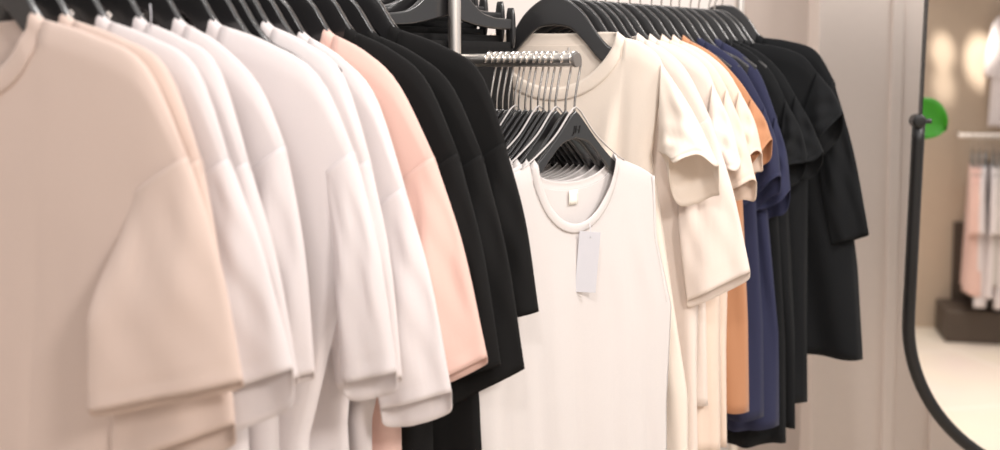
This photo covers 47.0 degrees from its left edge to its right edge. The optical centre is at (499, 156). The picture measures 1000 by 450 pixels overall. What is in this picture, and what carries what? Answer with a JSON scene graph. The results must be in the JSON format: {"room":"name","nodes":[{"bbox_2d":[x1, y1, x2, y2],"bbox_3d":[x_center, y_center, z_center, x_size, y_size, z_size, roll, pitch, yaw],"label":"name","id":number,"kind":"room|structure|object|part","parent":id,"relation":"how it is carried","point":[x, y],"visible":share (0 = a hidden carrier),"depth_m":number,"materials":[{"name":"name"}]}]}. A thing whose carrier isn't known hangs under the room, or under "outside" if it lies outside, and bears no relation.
{"room":"clothing store","nodes":[
{"label":"clothing store","id":0,"kind":"room"},
{"bbox_2d":[69,0,734,449],"bbox_3d":[-1.627,-0.438,3.657,4.745,3.200,0.120,0,5,0],"label":"wall","id":1,"kind":"structure","parent":0,"point":[521,7],"depth_m":3.59,"materials":[{"name":"white paint"}]},
{"bbox_2d":[738,0,808,449],"bbox_3d":[0.920,-0.446,3.757,0.360,3.200,0.120,0,5,0],"label":"wall","id":2,"kind":"structure","parent":0,"point":[787,20],"depth_m":3.70,"materials":[{"name":"paint"}]},
{"bbox_2d":[799,0,928,449],"bbox_3d":[2.755,-0.413,3.338,3.690,3.200,0.120,0,5,0],"label":"wall","id":3,"kind":"structure","parent":0,"point":[842,411],"depth_m":3.33,"materials":[{"name":"paint"}]},
{"bbox_2d":[880,0,904,449],"bbox_3d":[1.133,-0.408,3.271,0.035,3.200,0.014,0,5,0],"label":"trim","id":4,"kind":"structure","parent":3,"relation":"attached to","point":[898,6],"depth_m":3.31,"materials":[{"name":"paint"}]},
{"bbox_2d":[928,413,963,449],"bbox_3d":[1.308,-0.408,3.271,0.105,3.200,0.014,0,5,0],"label":"trim","id":5,"kind":"structure","parent":3,"relation":"attached to","point":[938,439],"depth_m":3.36,"materials":[{"name":"paint"}]},
{"bbox_3d":[0.300,1.401,1.314,8.600,0.100,6.800,0,4,0],"label":"floor","id":6,"kind":"structure","parent":0,"visible":0},
{"bbox_2d":[448,0,744,449],"bbox_3d":[-0.101,0.446,1.904,0.842,1.708,2.100,4,6,40],"label":"rack","id":7,"kind":"object","parent":6,"relation":"on","point":[454,6],"visible":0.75,"depth_m":1.83,"materials":[{"name":"silver metal"}]},
{"bbox_2d":[0,0,44,31],"bbox_3d":[-0.576,-0.193,1.275,0.323,0.225,0.011,2,5,22],"label":"clothes hanger","id":8,"kind":"object","parent":7,"relation":"hanging from","point":[19,10],"visible":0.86,"depth_m":1.25,"materials":[{"name":"black plastic"}]},
{"bbox_2d":[0,12,243,449],"bbox_3d":[-0.582,0.185,1.290,0.674,0.696,0.085,2,5,22],"label":"t-shirt","id":9,"kind":"object","parent":8,"relation":"hanging from","point":[114,300],"visible":1,"depth_m":1.22,"materials":[{"name":"fabric"}]},
{"bbox_2d":[34,0,74,22],"bbox_3d":[-0.552,-0.196,1.304,0.323,0.225,0.011,2,5,23],"label":"clothes hanger","id":10,"kind":"object","parent":7,"relation":"hanging from","point":[51,10],"visible":0.15,"depth_m":1.28,"materials":[{"name":"black plastic"}]},
{"bbox_2d":[58,13,235,449],"bbox_3d":[-0.556,0.183,1.324,0.586,0.696,0.088,2,5,23],"label":"t-shirt","id":11,"kind":"object","parent":10,"relation":"hanging from","point":[207,423],"visible":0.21,"depth_m":1.22,"materials":[{"name":"beige fabric"}]},
{"bbox_2d":[0,0,110,25],"bbox_3d":[-0.525,-0.198,1.337,0.323,0.225,0.012,2,5,22],"label":"clothes hanger","id":12,"kind":"object","parent":7,"relation":"hanging from","point":[87,11],"visible":0.27,"depth_m":1.31,"materials":[{"name":"black plastic"}]},
{"bbox_2d":[95,14,294,429],"bbox_3d":[-0.527,0.180,1.361,0.646,0.696,0.079,2,5,21],"label":"t-shirt","id":13,"kind":"object","parent":12,"relation":"hanging from","point":[268,392],"visible":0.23,"depth_m":1.25,"materials":[{"name":"white fabric"}]},
{"bbox_2d":[68,0,147,27],"bbox_3d":[-0.494,-0.201,1.374,0.323,0.225,0.011,2,5,22],"label":"clothes hanger","id":14,"kind":"object","parent":7,"relation":"hanging from","point":[124,11],"visible":0.19,"depth_m":1.35,"materials":[{"name":"black plastic"}]},
{"bbox_2d":[73,0,184,30],"bbox_3d":[-0.461,-0.204,1.414,0.323,0.225,0.011,2,5,21],"label":"clothes hanger","id":15,"kind":"object","parent":7,"relation":"hanging from","point":[163,12],"visible":0.28,"depth_m":1.39,"materials":[{"name":"black plastic"}]},
{"bbox_2d":[156,18,314,449],"bbox_3d":[-0.462,0.173,1.442,0.518,0.696,0.082,2,5,21],"label":"t-shirt","id":16,"kind":"object","parent":15,"relation":"hanging from","point":[266,150],"visible":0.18,"depth_m":1.35,"materials":[{"name":"white fabric"}]},
{"bbox_2d":[110,0,220,32],"bbox_3d":[-0.427,-0.207,1.454,0.323,0.225,0.011,2,5,22],"label":"clothes hanger","id":17,"kind":"object","parent":7,"relation":"hanging from","point":[199,12],"visible":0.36,"depth_m":1.43,"materials":[{"name":"black plastic"}]},
{"bbox_2d":[192,19,397,449],"bbox_3d":[-0.428,0.171,1.483,0.654,0.694,0.055,2,5,22],"label":"t-shirt","id":18,"kind":"object","parent":17,"relation":"hanging from","point":[346,281],"visible":0.35,"depth_m":1.38,"materials":[{"name":"white fabric"}]},
{"bbox_2d":[143,0,251,34],"bbox_3d":[-0.401,-0.206,1.486,0.323,0.225,0.011,2,5,23],"label":"clothes hanger","id":19,"kind":"object","parent":7,"relation":"hanging from","point":[225,11],"visible":0.06,"depth_m":1.46,"materials":[{"name":"black plastic"}]},
{"bbox_2d":[118,4,298,449],"bbox_3d":[-0.496,0.172,1.397,0.576,0.706,0.075,2,5,22],"label":"t-shirt","id":20,"kind":"object","parent":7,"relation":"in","point":[206,65],"visible":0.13,"depth_m":1.30,"materials":[{"name":"white fabric"}]},
{"bbox_2d":[185,0,271,25],"bbox_3d":[-0.375,-0.212,1.518,0.323,0.225,0.011,2,5,23],"label":"clothes hanger","id":21,"kind":"object","parent":7,"relation":"hanging from","point":[254,6],"visible":0.2,"depth_m":1.49,"materials":[{"name":"black plastic"}]},
{"bbox_2d":[181,0,302,60],"bbox_3d":[-0.387,-0.207,1.504,0.323,0.225,0.011,2,5,23],"label":"clothes hanger","id":22,"kind":"object","parent":7,"relation":"hanging from","point":[241,6],"visible":0.18,"depth_m":1.47,"materials":[{"name":"black plastic"}]},
{"bbox_2d":[190,0,341,71],"bbox_3d":[-0.355,-0.210,1.542,0.323,0.225,0.011,2,5,23],"label":"clothes hanger","id":23,"kind":"object","parent":7,"relation":"hanging from","point":[270,7],"visible":0.06,"depth_m":1.51,"materials":[{"name":"black plastic"}]},
{"bbox_2d":[274,0,307,35],"bbox_3d":[-0.337,-0.204,1.564,0.323,0.225,0.012,2,5,22],"label":"clothes hanger","id":24,"kind":"object","parent":7,"relation":"hanging from","point":[285,8],"visible":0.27,"depth_m":1.54,"materials":[{"name":"black plastic"}]},
{"bbox_2d":[286,0,332,41],"bbox_3d":[-0.308,-0.211,1.598,0.323,0.225,0.011,2,5,22],"label":"clothes hanger","id":25,"kind":"object","parent":7,"relation":"hanging from","point":[307,12],"visible":0.31,"depth_m":1.57,"materials":[{"name":"black plastic"}]},
{"bbox_2d":[260,21,402,449],"bbox_3d":[-0.378,0.166,1.541,0.546,0.696,0.072,2,5,23],"label":"t-shirt","id":26,"kind":"object","parent":7,"relation":"hanging from","point":[329,430],"visible":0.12,"depth_m":1.45,"materials":[{"name":"white fabric"}]},
{"bbox_2d":[312,0,353,37],"bbox_3d":[-0.282,-0.217,1.629,0.323,0.225,0.011,2,5,22],"label":"clothes hanger","id":27,"kind":"object","parent":7,"relation":"hanging from","point":[331,11],"visible":0.21,"depth_m":1.60,"materials":[{"name":"black plastic"}]},
{"bbox_2d":[336,0,376,36],"bbox_3d":[-0.254,-0.216,1.664,0.323,0.225,0.011,2,5,23],"label":"clothes hanger","id":28,"kind":"object","parent":7,"relation":"hanging from","point":[354,13],"visible":0.16,"depth_m":1.64,"materials":[{"name":"black plastic"}]},
{"bbox_2d":[297,31,451,449],"bbox_3d":[-0.339,0.174,1.589,0.590,0.696,0.080,2,5,21],"label":"t-shirt","id":29,"kind":"object","parent":7,"relation":"in","point":[424,394],"visible":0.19,"depth_m":1.49,"materials":[{"name":"white fabric"}]},
{"bbox_2d":[355,0,397,37],"bbox_3d":[-0.228,-0.228,1.694,0.323,0.225,0.011,2,5,21],"label":"clothes hanger","id":30,"kind":"object","parent":7,"relation":"hanging from","point":[377,14],"visible":0.28,"depth_m":1.67,"materials":[{"name":"black plastic"}]},
{"bbox_2d":[308,29,487,449],"bbox_3d":[-0.310,0.167,1.623,0.632,0.696,0.073,2,5,22],"label":"t-shirt","id":31,"kind":"object","parent":7,"relation":"in","point":[462,336],"visible":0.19,"depth_m":1.51,"materials":[{"name":"fabric"}]},
{"bbox_2d":[343,27,500,449],"bbox_3d":[-0.284,0.161,1.654,0.612,0.696,0.074,2,5,22],"label":"t-shirt","id":32,"kind":"object","parent":7,"relation":"in","point":[424,104],"visible":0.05,"depth_m":1.55,"materials":[{"name":"fabric"}]},
{"bbox_2d":[381,0,487,34],"bbox_3d":[-0.134,-0.300,1.925,0.018,0.188,0.346,4,6,39],"label":"hanger","id":33,"kind":"object","parent":7,"relation":"hanging from","point":[483,4],"visible":0.13,"depth_m":2.05,"materials":[{"name":"black plastic"}]},
{"bbox_2d":[397,25,483,34],"bbox_3d":[-0.134,0.184,1.963,0.029,0.806,0.349,4,6,38],"label":"trousers","id":34,"kind":"object","parent":33,"relation":"hanging from","point":[411,29],"visible":0.04,"depth_m":1.95,"materials":[{"name":"black fabric"}]},
{"bbox_2d":[373,0,515,48],"bbox_3d":[-0.088,-0.274,1.889,0.018,0.188,0.346,4,6,40],"label":"hanger","id":35,"kind":"object","parent":7,"relation":"hanging from","point":[422,10],"visible":0.66,"depth_m":1.91,"materials":[{"name":"black plastic"}]},
{"bbox_2d":[432,40,512,110],"bbox_3d":[-0.088,0.210,1.927,0.029,0.806,0.349,4,6,40],"label":"trousers","id":36,"kind":"object","parent":35,"relation":"hanging from","point":[467,47],"visible":0.08,"depth_m":1.98,"materials":[{"name":"black fabric"}]},
{"bbox_3d":[-0.088,0.213,1.927,0.027,0.802,0.349,4,6,39],"label":"leg panel","id":37,"kind":"part","parent":36,"relation":"part of","materials":[{"name":"black fabric"}]},
{"bbox_2d":[384,0,504,41],"bbox_3d":[-0.111,-0.287,1.907,0.018,0.188,0.346,4,6,41],"label":"hanger","id":38,"kind":"object","parent":7,"relation":"hanging from","point":[397,5],"visible":0.19,"depth_m":1.87,"materials":[{"name":"black plastic"}]},
{"bbox_2d":[412,33,500,41],"bbox_3d":[-0.111,0.197,1.945,0.026,0.806,0.349,4,6,42],"label":"trousers","id":39,"kind":"object","parent":38,"relation":"hanging from","point":[431,36],"visible":0.03,"depth_m":1.97,"materials":[{"name":"black fabric"}]},
{"bbox_2d":[367,31,524,449],"bbox_3d":[-0.256,0.162,1.689,0.626,0.696,0.072,2,5,23],"label":"t-shirt","id":40,"kind":"object","parent":7,"relation":"hanging from","point":[460,429],"visible":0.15,"depth_m":1.58,"materials":[{"name":"black fabric"}]},
{"bbox_3d":[-0.074,0.460,1.935,0.021,1.640,0.021,0,5,0],"label":"post","id":41,"kind":"part","parent":7,"relation":"part of","materials":[{"name":"silver metal"}]},
{"bbox_2d":[374,24,538,316],"bbox_3d":[-0.230,0.150,1.720,0.606,0.696,0.073,2,5,21],"label":"t-shirt","id":42,"kind":"object","parent":7,"relation":"hanging from","point":[470,86],"visible":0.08,"depth_m":1.62,"materials":[{"name":"black fabric"}]},
{"bbox_2d":[471,0,478,28],"bbox_3d":[-0.158,-0.314,1.943,0.018,0.188,0.346,4,6,41],"label":"hanger","id":43,"kind":"object","parent":7,"relation":"hanging from","point":[475,2],"visible":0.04,"depth_m":2.07,"materials":[{"name":"black plastic"}]},
{"bbox_2d":[398,21,473,28],"bbox_3d":[-0.158,0.170,1.981,0.026,0.806,0.349,4,6,41],"label":"trousers","id":44,"kind":"object","parent":43,"relation":"hanging from","point":[427,23],"visible":0.02,"depth_m":1.99,"materials":[{"name":"black fabric"}]},
{"bbox_2d":[484,52,496,96],"bbox_3d":[-0.016,-0.062,1.845,0.006,0.212,0.272,4,6,43],"label":"hanger","id":45,"kind":"object","parent":7,"relation":"hanging from","point":[487,53],"visible":0.06,"depth_m":1.84,"materials":[{"name":"black plastic"}]},
{"bbox_2d":[490,51,502,112],"bbox_3d":[-0.006,-0.061,1.837,0.006,0.212,0.272,4,6,43],"label":"hanger","id":46,"kind":"object","parent":7,"relation":"hanging from","point":[496,52],"visible":0.15,"depth_m":1.83,"materials":[{"name":"black plastic"}]},
{"bbox_2d":[496,51,508,119],"bbox_3d":[0.004,-0.061,1.829,0.007,0.212,0.272,4,6,44],"label":"hanger","id":47,"kind":"object","parent":7,"relation":"hanging from","point":[501,111],"visible":0.16,"depth_m":1.82,"materials":[{"name":"black plastic"}]},
{"bbox_2d":[499,51,514,122],"bbox_3d":[0.013,-0.060,1.821,0.007,0.212,0.272,4,6,43],"label":"hanger","id":48,"kind":"object","parent":7,"relation":"hanging from","point":[507,52],"visible":0.19,"depth_m":1.82,"materials":[{"name":"black plastic"}]},
{"bbox_3d":[0.021,-0.151,1.808,0.247,0.021,0.021,4,6,39],"label":"arm","id":49,"kind":"part","parent":7,"relation":"part of","materials":[{"name":"silver metal"}]},
{"bbox_2d":[501,51,552,166],"bbox_3d":[0.023,-0.060,1.813,0.272,0.212,0.006,-4,6,-44],"label":"hanger","id":50,"kind":"object","parent":7,"relation":"hanging from","point":[513,111],"visible":0.21,"depth_m":1.81,"materials":[{"name":"black plastic"}]},
{"bbox_2d":[500,105,547,165],"bbox_3d":[0.026,0.289,1.844,0.032,0.745,0.487,4,6,45],"label":"shirt","id":51,"kind":"object","parent":50,"relation":"hanging from","point":[513,105],"visible":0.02,"depth_m":1.80,"materials":[{"name":"white fabric"}]},
{"bbox_2d":[502,51,556,165],"bbox_3d":[0.030,-0.059,1.807,0.272,0.212,0.006,-4,6,-44],"label":"hanger","id":52,"kind":"object","parent":7,"relation":"hanging from","point":[516,114],"visible":0.2,"depth_m":1.80,"materials":[{"name":"black plastic"}]},
{"bbox_2d":[542,163,551,171],"bbox_3d":[0.033,0.328,1.843,0.484,0.669,0.033,-4,6,-44],"label":"shirt","id":53,"kind":"object","parent":52,"relation":"hanging from","point":[548,166],"visible":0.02,"depth_m":1.87,"materials":[{"name":"grey fabric"}]},
{"bbox_2d":[504,51,563,167],"bbox_3d":[0.040,-0.059,1.799,0.272,0.212,0.006,-4,6,-44],"label":"hanger","id":54,"kind":"object","parent":7,"relation":"hanging from","point":[509,133],"visible":0.27,"depth_m":1.79,"materials":[{"name":"black plastic"}]},
{"bbox_2d":[540,163,558,174],"bbox_3d":[0.043,0.329,1.834,0.484,0.669,0.033,-4,6,-44],"label":"shirt","id":55,"kind":"object","parent":54,"relation":"hanging from","point":[556,164],"visible":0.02,"depth_m":1.85,"materials":[{"name":"white fabric"}]},
{"bbox_2d":[506,51,566,165],"bbox_3d":[0.048,-0.058,1.792,0.007,0.212,0.272,4,6,44],"label":"hanger","id":56,"kind":"object","parent":7,"relation":"hanging from","point":[523,121],"visible":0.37,"depth_m":1.78,"materials":[{"name":"black plastic"}]},
{"bbox_2d":[540,164,561,176],"bbox_3d":[0.052,0.329,1.827,0.033,0.669,0.484,4,6,44],"label":"shirt","id":57,"kind":"object","parent":56,"relation":"hanging from","point":[558,167],"visible":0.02,"depth_m":1.85,"materials":[{"name":"white fabric"}]},
{"bbox_2d":[508,51,572,165],"bbox_3d":[0.059,-0.057,1.783,0.007,0.212,0.272,4,6,43],"label":"hanger","id":58,"kind":"object","parent":7,"relation":"hanging from","point":[536,113],"visible":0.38,"depth_m":1.77,"materials":[{"name":"black plastic"}]},
{"bbox_2d":[507,105,569,177],"bbox_3d":[0.062,0.292,1.815,0.033,0.745,0.484,4,6,43],"label":"shirt","id":59,"kind":"object","parent":58,"relation":"hanging from","point":[566,166],"visible":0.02,"depth_m":1.78,"materials":[{"name":"white fabric"}]},
{"bbox_2d":[509,51,578,166],"bbox_3d":[0.068,-0.057,1.776,0.006,0.212,0.272,4,6,43],"label":"hanger","id":60,"kind":"object","parent":7,"relation":"hanging from","point":[541,114],"visible":0.31,"depth_m":1.77,"materials":[{"name":"black plastic"}]},
{"bbox_2d":[545,164,575,178],"bbox_3d":[0.071,0.331,1.812,0.033,0.669,0.484,4,6,43],"label":"shirt","id":61,"kind":"object","parent":60,"relation":"hanging from","point":[572,166],"visible":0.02,"depth_m":1.83,"materials":[{"name":"white fabric"}]},
{"bbox_2d":[513,51,584,166],"bbox_3d":[0.076,-0.056,1.769,0.007,0.212,0.272,4,6,44],"label":"hanger","id":62,"kind":"object","parent":7,"relation":"hanging from","point":[544,117],"visible":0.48,"depth_m":1.76,"materials":[{"name":"black plastic"}]},
{"bbox_2d":[509,158,588,179],"bbox_3d":[0.080,0.331,1.804,0.033,0.669,0.484,4,6,44],"label":"shirt","id":63,"kind":"object","parent":62,"relation":"hanging from","point":[578,167],"visible":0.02,"depth_m":1.82,"materials":[{"name":"white fabric"}]},
{"bbox_2d":[519,51,594,169],"bbox_3d":[0.085,-0.056,1.762,0.006,0.212,0.272,4,6,43],"label":"hanger","id":64,"kind":"object","parent":7,"relation":"hanging from","point":[555,115],"visible":0.54,"depth_m":1.75,"materials":[{"name":"black plastic"}]},
{"bbox_2d":[510,106,587,180],"bbox_3d":[0.088,0.294,1.793,0.032,0.745,0.487,4,6,42],"label":"shirt","id":65,"kind":"object","parent":64,"relation":"hanging from","point":[583,169],"visible":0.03,"depth_m":1.76,"materials":[{"name":"white fabric"}]},
{"bbox_2d":[513,0,611,60],"bbox_3d":[0.099,-0.257,2.088,0.323,0.225,0.011,1,5,18],"label":"clothes hanger","id":66,"kind":"object","parent":7,"relation":"hanging from","point":[544,13],"visible":0.67,"depth_m":2.08,"materials":[{"name":"black plastic"}]},
{"bbox_2d":[491,31,719,449],"bbox_3d":[0.095,0.206,2.111,0.602,0.866,0.126,1,5,18],"label":"t-shirt","id":67,"kind":"object","parent":66,"relation":"hanging from","point":[620,96],"visible":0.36,"depth_m":2.05,"materials":[{"name":"beige fabric"}]},
{"bbox_2d":[530,51,604,170],"bbox_3d":[0.100,-0.055,1.750,0.006,0.212,0.272,4,6,43],"label":"hanger","id":68,"kind":"object","parent":7,"relation":"hanging from","point":[589,150],"visible":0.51,"depth_m":1.75,"materials":[{"name":"black plastic"}]},
{"bbox_2d":[512,159,598,181],"bbox_3d":[0.103,0.333,1.785,0.033,0.669,0.484,4,6,43],"label":"shirt","id":69,"kind":"object","parent":68,"relation":"hanging from","point":[594,169],"visible":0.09,"depth_m":1.79,"materials":[{"name":"white fabric"}]},
{"bbox_2d":[534,0,608,33],"bbox_3d":[0.123,-0.260,2.118,0.323,0.225,0.011,1,5,18],"label":"clothes hanger","id":70,"kind":"object","parent":7,"relation":"hanging from","point":[591,14],"visible":0.17,"depth_m":2.10,"materials":[{"name":"black plastic"}]},
{"bbox_2d":[536,51,615,174],"bbox_3d":[0.113,-0.054,1.738,0.007,0.212,0.272,4,6,45],"label":"hanger","id":71,"kind":"object","parent":7,"relation":"hanging from","point":[574,127],"visible":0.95,"depth_m":1.74,"materials":[{"name":"black plastic"}]},
{"bbox_2d":[479,106,671,449],"bbox_3d":[0.121,0.296,1.765,0.047,0.745,0.486,4,6,43],"label":"shirt","id":72,"kind":"object","parent":71,"relation":"hanging from","point":[595,350],"visible":0.73,"depth_m":1.78,"materials":[{"name":"white fabric"}]},
{"bbox_2d":[558,0,632,38],"bbox_3d":[0.165,-0.264,2.167,0.323,0.225,0.011,2,5,18],"label":"clothes hanger","id":73,"kind":"object","parent":7,"relation":"hanging from","point":[619,25],"visible":0.21,"depth_m":2.15,"materials":[{"name":"black plastic"}]},
{"bbox_2d":[631,33,749,449],"bbox_3d":[0.164,0.174,2.199,0.620,0.816,0.080,2,5,18],"label":"t-shirt","id":74,"kind":"object","parent":73,"relation":"hanging from","point":[707,258],"visible":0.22,"depth_m":2.11,"materials":[{"name":"beige fabric"}]},
{"bbox_2d":[569,0,636,35],"bbox_3d":[0.184,-0.265,2.191,0.323,0.225,0.011,1,5,18],"label":"clothes hanger","id":75,"kind":"object","parent":7,"relation":"hanging from","point":[618,12],"visible":0.13,"depth_m":2.17,"materials":[{"name":"black plastic"}]},
{"bbox_2d":[546,0,663,65],"bbox_3d":[0.146,-0.262,2.144,0.323,0.225,0.011,1,5,18],"label":"clothes hanger","id":76,"kind":"object","parent":7,"relation":"hanging from","point":[608,23],"visible":0.09,"depth_m":2.13,"materials":[{"name":"black plastic"}]},
{"bbox_2d":[604,0,648,39],"bbox_3d":[0.203,-0.267,2.214,0.323,0.225,0.011,1,5,17],"label":"clothes hanger","id":77,"kind":"object","parent":7,"relation":"hanging from","point":[629,15],"visible":0.17,"depth_m":2.19,"materials":[{"name":"black plastic"}]},
{"bbox_2d":[648,34,740,405],"bbox_3d":[0.201,0.123,2.244,0.528,0.721,0.084,1,5,17],"label":"t-shirt","id":78,"kind":"object","parent":77,"relation":"hanging from","point":[721,124],"visible":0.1,"depth_m":2.16,"materials":[{"name":"beige fabric"}]},
{"bbox_2d":[617,0,660,39],"bbox_3d":[0.232,-0.270,2.248,0.323,0.225,0.012,2,5,19],"label":"clothes hanger","id":79,"kind":"object","parent":7,"relation":"hanging from","point":[647,26],"visible":0.16,"depth_m":2.23,"materials":[{"name":"black plastic"}]},
{"bbox_2d":[629,0,671,39],"bbox_3d":[0.257,-0.272,2.279,0.323,0.225,0.011,1,5,18],"label":"clothes hanger","id":80,"kind":"object","parent":7,"relation":"hanging from","point":[659,27],"visible":0.11,"depth_m":2.26,"materials":[{"name":"black plastic"}]},
{"bbox_2d":[639,0,681,40],"bbox_3d":[0.281,-0.275,2.308,0.323,0.225,0.011,1,5,17],"label":"clothes hanger","id":81,"kind":"object","parent":7,"relation":"hanging from","point":[666,22],"visible":0.11,"depth_m":2.29,"materials":[{"name":"black plastic"}]},
{"bbox_2d":[651,0,730,69],"bbox_3d":[0.308,-0.277,2.340,0.323,0.225,0.011,1,5,18],"label":"clothes hanger","id":82,"kind":"object","parent":7,"relation":"hanging from","point":[678,25],"visible":0.16,"depth_m":2.32,"materials":[{"name":"black plastic"}]},
{"bbox_2d":[660,0,739,66],"bbox_3d":[0.333,-0.280,2.369,0.323,0.225,0.011,2,5,19],"label":"clothes hanger","id":83,"kind":"object","parent":7,"relation":"hanging from","point":[686,22],"visible":0.24,"depth_m":2.35,"materials":[{"name":"black plastic"}]},
{"bbox_2d":[660,34,756,449],"bbox_3d":[0.231,0.169,2.279,0.542,0.814,0.086,2,5,19],"label":"t-shirt","id":84,"kind":"object","parent":7,"relation":"in","point":[744,182],"visible":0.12,"depth_m":2.22,"materials":[{"name":"beige fabric"}]},
{"bbox_2d":[670,0,748,73],"bbox_3d":[0.356,-0.282,2.398,0.323,0.225,0.011,1,5,18],"label":"clothes hanger","id":85,"kind":"object","parent":7,"relation":"hanging from","point":[697,25],"visible":0.23,"depth_m":2.38,"materials":[{"name":"black plastic"}]},
{"bbox_2d":[671,34,762,446],"bbox_3d":[0.256,0.165,2.312,0.528,0.816,0.084,1,5,18],"label":"t-shirt","id":86,"kind":"object","parent":7,"relation":"in","point":[747,121],"visible":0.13,"depth_m":2.23,"materials":[{"name":"beige fabric"}]},
{"bbox_2d":[678,0,756,69],"bbox_3d":[0.378,-0.284,2.424,0.323,0.225,0.011,1,5,18],"label":"clothes hanger","id":87,"kind":"object","parent":7,"relation":"hanging from","point":[704,23],"visible":0.25,"depth_m":2.40,"materials":[{"name":"black plastic"}]},
{"bbox_2d":[698,0,736,41],"bbox_3d":[0.429,-0.289,2.486,0.323,0.225,0.011,2,5,18],"label":"clothes hanger","id":88,"kind":"object","parent":7,"relation":"hanging from","point":[722,23],"visible":0.22,"depth_m":2.46,"materials":[{"name":"black plastic"}]},
{"bbox_2d":[682,35,772,413],"bbox_3d":[0.279,0.131,2.334,0.531,0.751,0.069,1,5,17],"label":"t-shirt","id":89,"kind":"object","parent":7,"relation":"in","point":[737,364],"visible":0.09,"depth_m":2.28,"materials":[{"name":"orange fabric"}]},
{"bbox_2d":[708,0,746,42],"bbox_3d":[0.458,-0.291,2.521,0.323,0.225,0.011,1,5,18],"label":"clothes hanger","id":90,"kind":"object","parent":7,"relation":"hanging from","point":[732,25],"visible":0.25,"depth_m":2.50,"materials":[{"name":"black plastic"}]},
{"bbox_2d":[743,40,843,403],"bbox_3d":[0.458,0.136,2.554,0.575,0.796,0.083,1,5,18],"label":"t-shirt","id":91,"kind":"object","parent":90,"relation":"hanging from","point":[817,99],"visible":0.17,"depth_m":2.48,"materials":[{"name":"black fabric"}]},
{"bbox_2d":[690,0,766,67],"bbox_3d":[0.407,-0.286,2.459,0.323,0.225,0.011,1,5,17],"label":"clothes hanger","id":92,"kind":"object","parent":7,"relation":"hanging from","point":[712,22],"visible":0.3,"depth_m":2.44,"materials":[{"name":"black plastic"}]},
{"bbox_2d":[714,0,753,42],"bbox_3d":[0.474,-0.293,2.540,0.323,0.225,0.011,1,5,18],"label":"clothes hanger","id":93,"kind":"object","parent":7,"relation":"hanging from","point":[732,17],"visible":0.13,"depth_m":2.52,"materials":[{"name":"black plastic"}]},
{"bbox_2d":[710,0,759,41],"bbox_3d":[0.496,-0.307,2.566,0.323,0.225,0.011,1,5,18],"label":"clothes hanger","id":94,"kind":"object","parent":7,"relation":"hanging from","point":[739,15],"visible":0.25,"depth_m":2.55,"materials":[{"name":"black plastic"}]},
{"bbox_2d":[754,34,868,360],"bbox_3d":[0.496,0.081,2.596,0.646,0.716,0.072,1,5,18],"label":"t-shirt","id":95,"kind":"object","parent":94,"relation":"hanging from","point":[836,210],"visible":0.23,"depth_m":2.51,"materials":[{"name":"black fabric"}]},
{"bbox_3d":[0.547,0.411,2.684,0.023,1.620,0.023,0,5,0],"label":"post","id":96,"kind":"part","parent":7,"relation":"part of","materials":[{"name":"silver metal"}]},
{"bbox_2d":[696,38,781,422],"bbox_3d":[0.332,0.143,2.399,0.494,0.786,0.076,2,5,20],"label":"t-shirt","id":97,"kind":"object","parent":7,"relation":"in","point":[768,180],"visible":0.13,"depth_m":2.34,"materials":[{"name":"fabric"}]},
{"bbox_2d":[714,38,790,431],"bbox_3d":[0.378,0.160,2.454,0.466,0.824,0.081,1,5,18],"label":"t-shirt","id":98,"kind":"object","parent":7,"relation":"in","point":[777,205],"visible":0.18,"depth_m":2.40,"materials":[{"name":"fabric"}]},
{"bbox_2d":[725,39,806,447],"bbox_3d":[0.403,0.181,2.492,0.501,0.876,0.079,1,5,17],"label":"t-shirt","id":99,"kind":"object","parent":7,"relation":"in","point":[789,127],"visible":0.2,"depth_m":2.43,"materials":[{"name":"fabric"}]},
{"bbox_2d":[733,39,822,428],"bbox_3d":[0.431,0.164,2.520,0.527,0.846,0.080,2,5,18],"label":"t-shirt","id":100,"kind":"object","parent":7,"relation":"in","point":[814,150],"visible":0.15,"depth_m":2.45,"materials":[{"name":"black fabric"}]},
{"bbox_2d":[902,0,999,449],"bbox_3d":[1.359,0.168,2.619,0.732,2.154,0.466,3,6,37],"label":"mirror","id":101,"kind":"object","parent":6,"relation":"on","point":[951,307],"visible":1,"depth_m":2.65,"materials":[{"name":"black metal"}]},
{"bbox_3d":[0.966,-0.081,2.639,0.046,0.032,0.040,0,5,6],"label":"pivot knob","id":102,"kind":"part","parent":101,"relation":"part of","materials":[{"name":"black metal"}]},
{"bbox_3d":[1.360,-0.079,2.602,0.817,1.657,0.023,0,5,6],"label":"edge frame","id":103,"kind":"part","parent":101,"relation":"part of","materials":[{"name":"black metal"}]},
{"bbox_3d":[-0.181,-0.327,1.961,0.017,0.188,0.346,3,6,37],"label":"hanger","id":104,"kind":"object","parent":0,"visible":0},
{"bbox_2d":[429,16,447,20],"bbox_3d":[-0.181,0.157,1.999,0.026,0.806,0.349,4,6,38],"label":"trousers","id":105,"kind":"object","parent":104,"relation":"hanging from","point":[445,18],"visible":0.02,"depth_m":2.06,"materials":[{"name":"black fabric"}]}
]}

